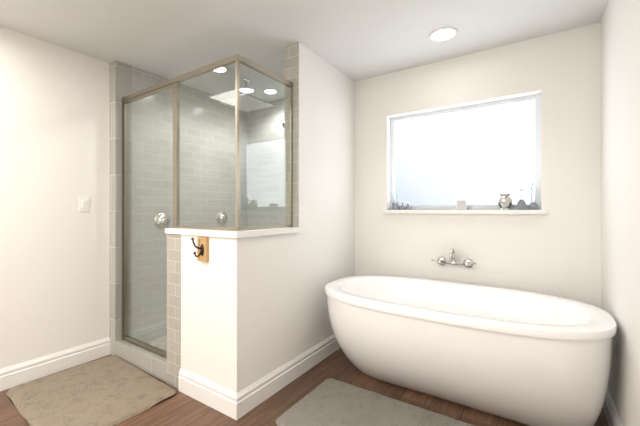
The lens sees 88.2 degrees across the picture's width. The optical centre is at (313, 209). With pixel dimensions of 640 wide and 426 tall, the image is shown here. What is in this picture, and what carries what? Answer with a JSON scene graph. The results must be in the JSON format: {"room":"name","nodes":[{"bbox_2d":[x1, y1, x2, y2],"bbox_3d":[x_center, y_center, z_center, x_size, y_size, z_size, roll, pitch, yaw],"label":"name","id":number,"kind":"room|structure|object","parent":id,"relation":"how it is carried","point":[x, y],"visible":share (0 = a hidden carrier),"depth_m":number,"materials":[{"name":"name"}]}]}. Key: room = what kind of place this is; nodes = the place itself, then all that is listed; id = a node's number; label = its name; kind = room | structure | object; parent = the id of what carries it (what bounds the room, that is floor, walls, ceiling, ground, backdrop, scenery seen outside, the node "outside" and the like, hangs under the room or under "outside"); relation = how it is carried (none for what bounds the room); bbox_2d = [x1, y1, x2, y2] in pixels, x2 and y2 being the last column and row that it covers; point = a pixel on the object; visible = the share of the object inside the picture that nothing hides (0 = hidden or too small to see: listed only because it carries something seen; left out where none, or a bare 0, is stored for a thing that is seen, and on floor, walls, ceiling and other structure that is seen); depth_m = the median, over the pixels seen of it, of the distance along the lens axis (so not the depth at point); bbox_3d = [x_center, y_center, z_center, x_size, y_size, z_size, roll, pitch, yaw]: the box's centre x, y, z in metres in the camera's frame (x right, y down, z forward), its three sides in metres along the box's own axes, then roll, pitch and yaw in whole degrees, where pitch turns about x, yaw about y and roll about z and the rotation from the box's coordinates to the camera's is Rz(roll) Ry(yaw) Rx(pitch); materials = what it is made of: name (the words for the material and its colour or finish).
{"room":"bathroom","nodes":[
{"label":"bathroom","id":0,"kind":"room"},
{"bbox_2d":[0,26,109,368],"bbox_3d":[-2.220,-0.011,2.164,0.150,2.440,4.900,0,0,34],"label":"wall","id":1,"kind":"structure","parent":0,"point":[54,166],"depth_m":2.44,"materials":[{"name":"white paint"}]},
{"bbox_2d":[0,337,109,390],"bbox_3d":[-2.565,1.137,1.504,0.017,0.142,3.061,0,0,34],"label":"baseboard","id":2,"kind":"structure","parent":1,"relation":"attached to","point":[34,369],"depth_m":2.43,"materials":[{"name":"white paint"}]},
{"bbox_2d":[79,196,88,210],"bbox_3d":[-1.817,-0.047,2.616,0.012,0.116,0.072,0,0,34],"label":"switch plate","id":3,"kind":"object","parent":1,"relation":"attached to","point":[83,203],"visible":1,"depth_m":2.61,"materials":[{"name":"white plastic"}]},
{"bbox_2d":[109,60,131,355],"bbox_3d":[-1.637,-0.011,2.802,0.102,2.440,0.132,0,0,34],"label":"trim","id":4,"kind":"structure","parent":1,"relation":"attached to","point":[120,80],"depth_m":2.75,"materials":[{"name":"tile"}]},
{"bbox_2d":[132,67,231,341],"bbox_3d":[-1.252,-0.010,3.375,0.100,2.440,1.509,0,0,34],"label":"tiled wall","id":5,"kind":"structure","parent":1,"relation":"attached to","point":[142,79],"depth_m":3.05,"materials":[{"name":"beige tile"}]},
{"bbox_2d":[154,213,169,228],"bbox_3d":[-1.381,0.102,3.045,0.056,0.156,0.156,0,0,34],"label":"shower valve","id":6,"kind":"object","parent":5,"relation":"attached to","point":[160,224],"depth_m":3.03,"materials":[{"name":"silver metal"}]},
{"bbox_2d":[216,211,227,224],"bbox_3d":[-0.989,0.089,3.625,0.056,0.156,0.156,0,0,34],"label":"shower valve","id":7,"kind":"object","parent":5,"relation":"attached to","point":[221,218],"depth_m":3.61,"materials":[{"name":"silver metal"}]},
{"bbox_2d":[181,232,298,392],"bbox_3d":[-0.563,0.686,2.363,0.687,1.046,0.605,0,0,34],"label":"wall","id":8,"kind":"structure","parent":0,"point":[239,314],"depth_m":2.08,"materials":[{"name":"white paint"}]},
{"bbox_2d":[180,234,180,368],"bbox_3d":[-0.729,0.686,2.261,0.547,1.046,0.010,0,0,34],"label":"tiled wall","id":9,"kind":"structure","parent":8,"relation":"attached to","point":[180,234],"depth_m":2.22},
{"bbox_2d":[191,237,208,261],"bbox_3d":[-0.716,0.245,2.045,0.086,0.154,0.095,0,0,34],"label":"wall hook","id":10,"kind":"object","parent":8,"relation":"attached to","point":[202,247],"visible":1,"depth_m":2.06,"materials":[{"name":"brown wood"}]},
{"bbox_2d":[178,369,235,419],"bbox_3d":[-0.676,1.137,2.063,0.540,0.142,0.017,0,0,34],"label":"baseboard","id":11,"kind":"structure","parent":8,"relation":"attached to","point":[234,405],"depth_m":2.04,"materials":[{"name":"white paint"}]},
{"bbox_2d":[165,227,300,237],"bbox_3d":[-0.565,0.145,2.354,0.715,0.035,0.623,0,0,34],"label":"cap","id":12,"kind":"object","parent":8,"relation":"on","point":[228,234],"visible":0.86,"depth_m":2.09,"materials":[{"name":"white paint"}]},
{"bbox_2d":[0,0,607,101],"bbox_3d":[-0.781,-1.282,1.193,3.625,0.100,4.900,0,0,34],"label":"ceiling","id":13,"kind":"structure","parent":0,"point":[356,40],"depth_m":2.25,"materials":[{"name":"white paint"}]},
{"bbox_2d":[213,67,227,72],"bbox_3d":[-0.827,-1.226,2.876,0.160,0.010,0.160,0,0,34],"label":"recessed light","id":14,"kind":"object","parent":13,"relation":"in","point":[223,70],"depth_m":2.90,"materials":[{"name":"white paint"}]},
{"bbox_2d":[217,79,273,111],"bbox_3d":[-0.643,-1.118,3.137,0.380,0.225,0.380,0,0,34],"label":"shower head","id":15,"kind":"object","parent":13,"relation":"attached to","point":[247,98],"depth_m":3.12},
{"bbox_2d":[263,88,277,93],"bbox_3d":[-0.449,-1.225,3.419,0.160,0.010,0.160,0,0,34],"label":"recessed light","id":16,"kind":"object","parent":13,"relation":"in","point":[269,90],"depth_m":3.41,"materials":[{"name":"white paint"}]},
{"bbox_2d":[429,27,457,41],"bbox_3d":[0.905,-1.226,2.313,0.190,0.010,0.190,0,0,34],"label":"recessed light","id":17,"kind":"object","parent":13,"relation":"in","point":[441,34],"visible":0.98,"depth_m":2.31,"materials":[{"name":"white paint"}]},
{"bbox_2d":[0,348,608,425],"bbox_3d":[-0.781,1.258,1.190,3.625,0.100,4.900,0,0,34],"label":"floor","id":18,"kind":"structure","parent":0,"point":[178,408],"depth_m":2.03,"materials":[{"name":"brown wood"}]},
{"bbox_2d":[6,356,175,425],"bbox_3d":[-1.465,1.194,2.178,0.973,0.026,0.717,0,0,34],"label":"area rug","id":19,"kind":"object","parent":18,"relation":"on","point":[110,391],"visible":1,"depth_m":2.12,"materials":[{"name":"beige fabric"}]},
{"bbox_2d":[116,340,166,381],"bbox_3d":[-1.295,1.147,2.565,0.733,0.125,0.120,0,0,34],"label":"shower curb","id":20,"kind":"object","parent":18,"relation":"on","point":[153,364],"depth_m":2.50,"materials":[{"name":"tile"}]},
{"bbox_2d":[122,54,292,358],"bbox_3d":[-0.890,0.072,2.584,1.381,2.024,0.587,0,0,34],"label":"glass","id":21,"kind":"object","parent":20,"relation":"on","point":[174,82],"visible":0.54,"depth_m":2.37,"materials":[{"name":"clear glass"}]},
{"bbox_2d":[145,335,166,350],"bbox_3d":[-0.641,1.192,3.027,1.300,0.035,1.379,0,0,34],"label":"mosaic","id":22,"kind":"object","parent":18,"relation":"on","point":[158,344],"depth_m":2.90},
{"bbox_2d":[276,378,475,425],"bbox_3d":[0.381,1.193,1.806,1.086,0.026,0.613,0,0,34],"label":"area rug","id":23,"kind":"object","parent":18,"relation":"on","point":[330,402],"visible":0.98,"depth_m":1.94,"materials":[{"name":"beige fabric"}]},
{"bbox_2d":[325,275,616,425],"bbox_3d":[0.858,0.884,2.165,1.660,0.650,0.910,0,0,34],"label":"bathtub","id":24,"kind":"object","parent":18,"relation":"on","point":[529,358],"visible":1,"depth_m":1.80,"materials":[{"name":"white ceramic"}]},
{"bbox_2d":[299,42,354,354],"bbox_3d":[0.094,-0.011,2.830,0.120,2.440,0.904,0,0,34],"label":"wall","id":25,"kind":"structure","parent":0,"point":[327,170],"depth_m":2.69,"materials":[{"name":"white paint"}]},
{"bbox_2d":[232,42,298,227],"bbox_3d":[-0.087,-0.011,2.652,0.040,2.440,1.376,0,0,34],"label":"tiled wall","id":26,"kind":"structure","parent":25,"relation":"attached to","point":[291,52],"depth_m":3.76,"materials":[{"name":"beige tile"}]},
{"bbox_2d":[232,334,339,419],"bbox_3d":[-0.034,1.138,2.517,0.017,0.142,1.486,0,0,34],"label":"baseboard","id":27,"kind":"structure","parent":25,"relation":"attached to","point":[253,395],"depth_m":2.23,"materials":[{"name":"white paint"}]},
{"bbox_2d":[355,22,600,307],"bbox_3d":[0.549,-0.010,3.159,3.325,2.440,0.150,0,0,34],"label":"wall","id":28,"kind":"structure","parent":0,"point":[555,250],"depth_m":2.46,"materials":[{"name":"white paint"}]},
{"bbox_2d":[431,248,475,267],"bbox_3d":[1.094,0.380,2.601,0.335,0.157,0.164,0,0,34],"label":"faucet","id":29,"kind":"object","parent":28,"relation":"attached to","point":[467,262],"visible":1,"depth_m":2.61,"materials":[{"name":"silver metal"}]},
{"bbox_2d":[383,94,546,213],"bbox_3d":[1.175,-0.420,2.721,1.210,0.900,0.185,0,0,34],"label":"window","id":30,"kind":"structure","parent":28,"relation":"in","point":[474,211],"depth_m":2.70,"materials":[{"name":"glass"}]},
{"bbox_2d":[392,194,399,209],"bbox_3d":[0.738,-0.073,2.972,0.072,0.148,0.072,0,0,34],"label":"bottle","id":31,"kind":"object","parent":30,"relation":"on","point":[395,205],"visible":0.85,"depth_m":2.95,"materials":[{"name":"clear glass"}]},
{"bbox_2d":[405,200,409,209],"bbox_3d":[0.829,-0.046,2.910,0.042,0.093,0.042,0,0,34],"label":"bottle","id":32,"kind":"object","parent":30,"relation":"on","point":[407,206],"visible":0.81,"depth_m":2.90,"materials":[{"name":"clear glass"}]},
{"bbox_2d":[457,201,467,209],"bbox_3d":[1.202,-0.037,2.675,0.070,0.074,0.070,0,0,34],"label":"candle holder","id":33,"kind":"object","parent":30,"relation":"on","point":[462,205],"visible":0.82,"depth_m":2.65,"materials":[{"name":"grey"}]},
{"bbox_2d":[497,194,512,209],"bbox_3d":[1.444,-0.059,2.495,0.109,0.118,0.108,0,0,34],"label":"urn","id":34,"kind":"object","parent":30,"relation":"on","point":[504,201],"visible":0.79,"depth_m":2.46,"materials":[{"name":"silver metal"}]},
{"bbox_2d":[516,189,527,209],"bbox_3d":[1.531,-0.076,2.435,0.076,0.152,0.076,0,0,34],"label":"bottle","id":35,"kind":"object","parent":30,"relation":"on","point":[521,204],"visible":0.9,"depth_m":2.42,"materials":[{"name":"clear glass"}]},
{"bbox_2d":[529,183,537,209],"bbox_3d":[1.591,-0.097,2.395,0.057,0.194,0.057,0,0,34],"label":"bottle","id":36,"kind":"object","parent":30,"relation":"on","point":[533,205],"visible":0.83,"depth_m":2.38,"materials":[{"name":"clear glass"}]},
{"bbox_2d":[601,0,639,425],"bbox_3d":[0.659,-0.014,0.219,0.150,2.440,4.900,0,0,34],"label":"wall","id":37,"kind":"structure","parent":0,"point":[620,163],"depth_m":1.63,"materials":[{"name":"white paint"}]},
{"bbox_2d":[603,389,621,425],"bbox_3d":[0.590,1.135,0.264,0.017,0.142,4.600,0,0,34],"label":"baseboard","id":38,"kind":"structure","parent":37,"relation":"attached to","point":[612,417],"depth_m":1.83,"materials":[{"name":"white paint"}]}
]}

